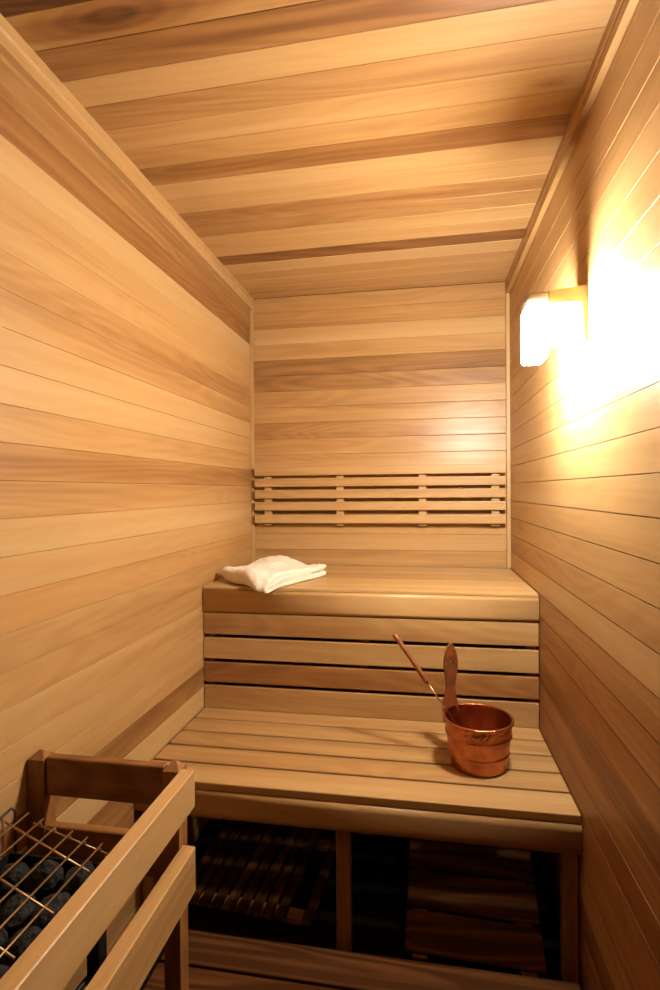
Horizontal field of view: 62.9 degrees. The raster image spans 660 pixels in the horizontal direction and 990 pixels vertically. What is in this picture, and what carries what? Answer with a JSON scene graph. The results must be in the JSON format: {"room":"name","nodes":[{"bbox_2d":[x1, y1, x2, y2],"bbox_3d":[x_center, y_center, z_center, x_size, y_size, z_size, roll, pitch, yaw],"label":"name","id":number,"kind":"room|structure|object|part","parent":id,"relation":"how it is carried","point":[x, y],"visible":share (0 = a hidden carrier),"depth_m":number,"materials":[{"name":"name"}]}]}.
{"room":"spa","nodes":[
{"label":"spa","id":0,"kind":"room"},
{"bbox_2d":[0,52,253,989],"bbox_3d":[-0.619,0.165,1.334,0.019,2.227,2.698,0,0,10],"label":"wall","id":1,"kind":"structure","parent":0,"point":[125,452],"depth_m":1.41,"materials":[{"name":"brown wood"}]},
{"bbox_2d":[0,13,253,310],"bbox_3d":[-0.610,-0.919,1.322,0.017,0.060,2.698,0,0,10],"label":"trim","id":2,"kind":"structure","parent":1,"relation":"attached to","point":[14,48],"depth_m":1.39,"materials":[{"name":"brown wood"}]},
{"bbox_2d":[249,310,255,562],"bbox_3d":[-0.380,-0.281,2.647,0.016,1.242,0.021,0,0,10],"label":"trim","id":3,"kind":"structure","parent":1,"relation":"attached to","point":[251,312],"depth_m":2.64,"materials":[{"name":"brown wood"}]},
{"bbox_2d":[0,0,616,298],"bbox_3d":[-0.018,-0.962,1.220,1.220,0.019,2.698,0,0,10],"label":"ceiling","id":4,"kind":"structure","parent":0,"point":[313,147],"depth_m":1.35,"materials":[{"name":"brown wood"}]},
{"bbox_2d":[139,818,580,989],"bbox_3d":[0.000,1.284,1.239,1.256,0.020,2.734,0,0,10],"label":"floor","id":5,"kind":"structure","parent":0,"point":[380,863],"depth_m":1.65,"materials":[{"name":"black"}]},
{"bbox_2d":[0,807,107,989],"bbox_3d":[-0.551,0.953,0.801,0.261,0.659,0.575,0,0,10],"label":"heater","id":6,"kind":"object","parent":5,"relation":"on","point":[97,955],"visible":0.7,"depth_m":1.01,"materials":[{"name":"black metal"}]},
{"bbox_2d":[0,927,7,953],"bbox_3d":[-0.558,0.732,0.879,0.060,0.053,0.057,0,0,10],"label":"stone","id":7,"kind":"object","parent":6,"relation":"in","point":[3,933],"visible":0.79,"depth_m":0.88,"materials":[{"name":"grey stone"}]},
{"bbox_2d":[0,964,9,978],"bbox_3d":[-0.503,0.731,0.797,0.063,0.057,0.061,0,0,10],"label":"stone","id":8,"kind":"object","parent":6,"relation":"in","point":[3,968],"visible":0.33,"depth_m":0.81,"materials":[{"name":"grey stone"}]},
{"bbox_2d":[0,862,29,896],"bbox_3d":[-0.604,0.731,1.030,0.055,0.054,0.052,-1,1,-37],"label":"stone","id":9,"kind":"object","parent":6,"relation":"in","point":[20,869],"visible":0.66,"depth_m":1.01,"materials":[{"name":"grey stone"}]},
{"bbox_2d":[0,893,35,932],"bbox_3d":[-0.545,0.730,0.945,0.056,0.056,0.065,0,0,10],"label":"stone","id":10,"kind":"object","parent":6,"relation":"in","point":[20,919],"visible":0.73,"depth_m":0.93,"materials":[{"name":"grey stone"}]},
{"bbox_2d":[6,926,42,967],"bbox_3d":[-0.492,0.729,0.872,0.059,0.058,0.057,0,0,10],"label":"stone","id":11,"kind":"object","parent":6,"relation":"in","point":[30,934],"visible":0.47,"depth_m":0.86,"materials":[{"name":"grey stone"}]},
{"bbox_2d":[23,859,63,900],"bbox_3d":[-0.534,0.722,1.014,0.066,0.070,0.059,0,0,10],"label":"stone","id":12,"kind":"object","parent":6,"relation":"in","point":[35,878],"visible":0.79,"depth_m":1.00,"materials":[{"name":"grey stone"}]},
{"bbox_2d":[29,892,71,929],"bbox_3d":[-0.478,0.727,0.934,0.065,0.062,0.070,0,0,10],"label":"stone","id":13,"kind":"object","parent":6,"relation":"in","point":[61,899],"visible":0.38,"depth_m":0.92,"materials":[{"name":"grey stone"}]},
{"bbox_3d":[-0.509,0.692,1.058,0.161,0.095,0.004,0,0,10],"label":"grate rod","id":14,"kind":"part","parent":6,"relation":"part of","materials":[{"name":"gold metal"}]},
{"bbox_2d":[61,861,94,895],"bbox_3d":[-0.465,0.725,1.007,0.062,0.065,0.065,0,0,10],"label":"stone","id":15,"kind":"object","parent":6,"relation":"in","point":[74,884],"visible":0.46,"depth_m":0.99,"materials":[{"name":"grey stone"}]},
{"bbox_3d":[-0.439,1.022,1.021,0.026,0.515,0.026,0,0,10],"label":"leg","id":16,"kind":"part","parent":6,"relation":"part of","materials":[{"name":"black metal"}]},
{"bbox_2d":[0,750,195,989],"bbox_3d":[-0.512,0.914,0.768,0.370,0.736,0.765,0,0,10],"label":"guard","id":17,"kind":"object","parent":5,"relation":"on","point":[156,846],"visible":0.94,"depth_m":0.98,"materials":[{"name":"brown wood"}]},
{"bbox_3d":[-0.613,0.911,1.155,0.038,0.736,0.037,0,0,10],"label":"post","id":18,"kind":"part","parent":17,"relation":"part of","materials":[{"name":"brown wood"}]},
{"bbox_3d":[-0.465,0.737,1.125,0.266,0.083,0.020,0,0,10],"label":"rail","id":19,"kind":"part","parent":17,"relation":"part of","materials":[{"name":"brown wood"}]},
{"bbox_3d":[-0.466,0.591,1.123,0.266,0.081,0.020,0,0,10],"label":"rail","id":20,"kind":"part","parent":17,"relation":"part of","materials":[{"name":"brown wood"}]},
{"bbox_3d":[-0.347,0.756,0.726,0.029,0.090,0.740,0,0,10],"label":"rail","id":21,"kind":"part","parent":17,"relation":"part of","materials":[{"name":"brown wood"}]},
{"bbox_3d":[-0.314,0.910,1.104,0.034,0.736,0.037,0,0,10],"label":"post","id":22,"kind":"part","parent":17,"relation":"part of","materials":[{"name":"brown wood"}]},
{"bbox_2d":[188,820,335,926],"bbox_3d":[-0.220,1.254,1.820,0.446,0.034,0.425,0,0,14],"label":"duckboard","id":23,"kind":"object","parent":5,"relation":"on","point":[270,910],"visible":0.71,"depth_m":1.78,"materials":[{"name":"brown wood"}]},
{"bbox_2d":[134,707,582,983],"bbox_3d":[0.082,1.039,1.729,1.215,0.460,0.554,0,0,10],"label":"bench","id":24,"kind":"object","parent":5,"relation":"on","point":[345,775],"visible":0.88,"depth_m":1.51,"materials":[{"name":"brown wood"}]},
{"bbox_3d":[-0.534,1.056,1.604,0.035,0.438,0.038,0,0,10],"label":"leg","id":25,"kind":"part","parent":24,"relation":"part of","materials":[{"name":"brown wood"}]},
{"bbox_3d":[0.040,1.053,1.506,0.040,0.438,0.038,0,0,10],"label":"leg","id":26,"kind":"part","parent":24,"relation":"part of","materials":[{"name":"brown wood"}]},
{"bbox_3d":[0.037,0.877,1.470,1.215,0.086,0.031,0,0,10],"label":"rail","id":27,"kind":"part","parent":24,"relation":"part of","materials":[{"name":"brown wood"}]},
{"bbox_2d":[442,642,514,777],"bbox_3d":[0.443,0.636,1.616,0.208,0.344,0.208,0,0,10],"label":"bucket","id":28,"kind":"object","parent":24,"relation":"on","point":[479,745],"visible":0.99,"depth_m":1.57,"materials":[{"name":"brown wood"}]},
{"bbox_2d":[393,633,457,724],"bbox_3d":[0.345,0.620,1.659,0.310,0.364,0.062,0,1,27],"label":"ladle","id":29,"kind":"object","parent":28,"relation":"in","point":[420,672],"visible":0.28,"depth_m":1.68,"materials":[{"name":"brown wood"}]},
{"bbox_3d":[0.374,0.682,1.643,0.162,0.207,0.005,0,1,24],"label":"rod","id":30,"kind":"part","parent":29,"relation":"part of","materials":[{"name":"orange metal"}]},
{"bbox_3d":[0.380,0.592,1.704,0.050,0.256,0.028,0,0,0],"label":"handle","id":31,"kind":"part","parent":28,"relation":"part of","materials":[{"name":"brown wood"}]},
{"bbox_3d":[0.623,1.049,1.406,0.036,0.438,0.038,0,0,10],"label":"leg","id":32,"kind":"part","parent":24,"relation":"part of","materials":[{"name":"brown wood"}]},
{"bbox_2d":[143,929,580,989],"bbox_3d":[-0.028,1.260,0.731,1.082,0.036,1.472,0,0,10],"label":"wooden platform","id":33,"kind":"object","parent":5,"relation":"on","point":[217,961],"visible":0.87,"depth_m":1.40,"materials":[{"name":"brown wood"}]},
{"bbox_2d":[202,566,538,852],"bbox_3d":[0.169,0.802,2.244,1.215,0.924,0.604,0,0,10],"label":"bench","id":34,"kind":"object","parent":5,"relation":"on","point":[364,604],"visible":0.88,"depth_m":1.96,"materials":[{"name":"brown wood"}]},
{"bbox_3d":[-0.448,0.814,2.117,0.034,0.912,0.033,0,0,10],"label":"riser post","id":35,"kind":"part","parent":34,"relation":"part of","materials":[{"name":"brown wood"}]},
{"bbox_2d":[222,555,325,593],"bbox_3d":[-0.233,0.312,2.189,0.298,0.090,0.416,0,1,34],"label":"towel","id":36,"kind":"object","parent":34,"relation":"on","point":[265,575],"visible":1,"depth_m":2.08,"materials":[{"name":"beige fabric"}]},
{"bbox_3d":[0.117,0.398,1.959,1.215,0.086,0.030,0,0,10],"label":"rail","id":37,"kind":"part","parent":34,"relation":"part of","materials":[{"name":"brown wood"}]},
{"bbox_2d":[405,838,546,977],"bbox_3d":[0.426,1.116,1.652,0.378,0.278,0.489,0,0,10],"label":"step stool","id":38,"kind":"object","parent":5,"relation":"on","point":[519,945],"visible":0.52,"depth_m":1.53,"materials":[{"name":"brown wood"}]},
{"bbox_2d":[253,282,510,699],"bbox_3d":[0.220,0.147,2.567,1.220,2.226,0.019,0,0,10],"label":"wall","id":39,"kind":"structure","parent":0,"point":[410,376],"depth_m":2.55,"materials":[{"name":"brown wood"}]},
{"bbox_2d":[254,464,505,525],"bbox_3d":[0.215,0.004,2.534,1.170,0.280,0.045,0,0,10],"label":"backrest","id":40,"kind":"object","parent":39,"relation":"attached to","point":[268,494],"visible":1,"depth_m":2.51,"materials":[{"name":"brown wood"}]},
{"bbox_2d":[510,0,659,989],"bbox_3d":[0.601,0.157,1.125,0.019,2.227,2.698,0,0,10],"label":"wall","id":41,"kind":"structure","parent":0,"point":[585,420],"depth_m":1.19,"materials":[{"name":"brown wood"}]},
{"bbox_2d":[505,293,510,568],"bbox_3d":[0.806,-0.288,2.443,0.016,1.242,0.021,0,0,10],"label":"trim","id":42,"kind":"structure","parent":41,"relation":"attached to","point":[507,295],"depth_m":2.43,"materials":[{"name":"brown wood"}]},
{"bbox_2d":[521,285,587,364],"bbox_3d":[0.554,-0.418,1.340,0.140,0.168,0.092,0,0,10],"label":"wall light","id":43,"kind":"object","parent":41,"relation":"attached to","point":[557,318],"visible":1,"depth_m":1.30,"materials":[{"name":"cedar wood"},{"name":"glowing white frosted glass"}]},
{"bbox_3d":[0.547,-0.398,1.341,0.125,0.127,0.092,0,0,10],"label":"lamp shade","id":44,"kind":"part","parent":43,"relation":"part of","materials":[{"name":"white"}]},
{"bbox_2d":[505,0,638,293],"bbox_3d":[0.575,-0.927,1.119,0.017,0.060,2.698,0,0,10],"label":"trim","id":45,"kind":"structure","parent":41,"relation":"attached to","point":[623,10],"depth_m":1.30,"materials":[{"name":"brown wood"}]}
]}

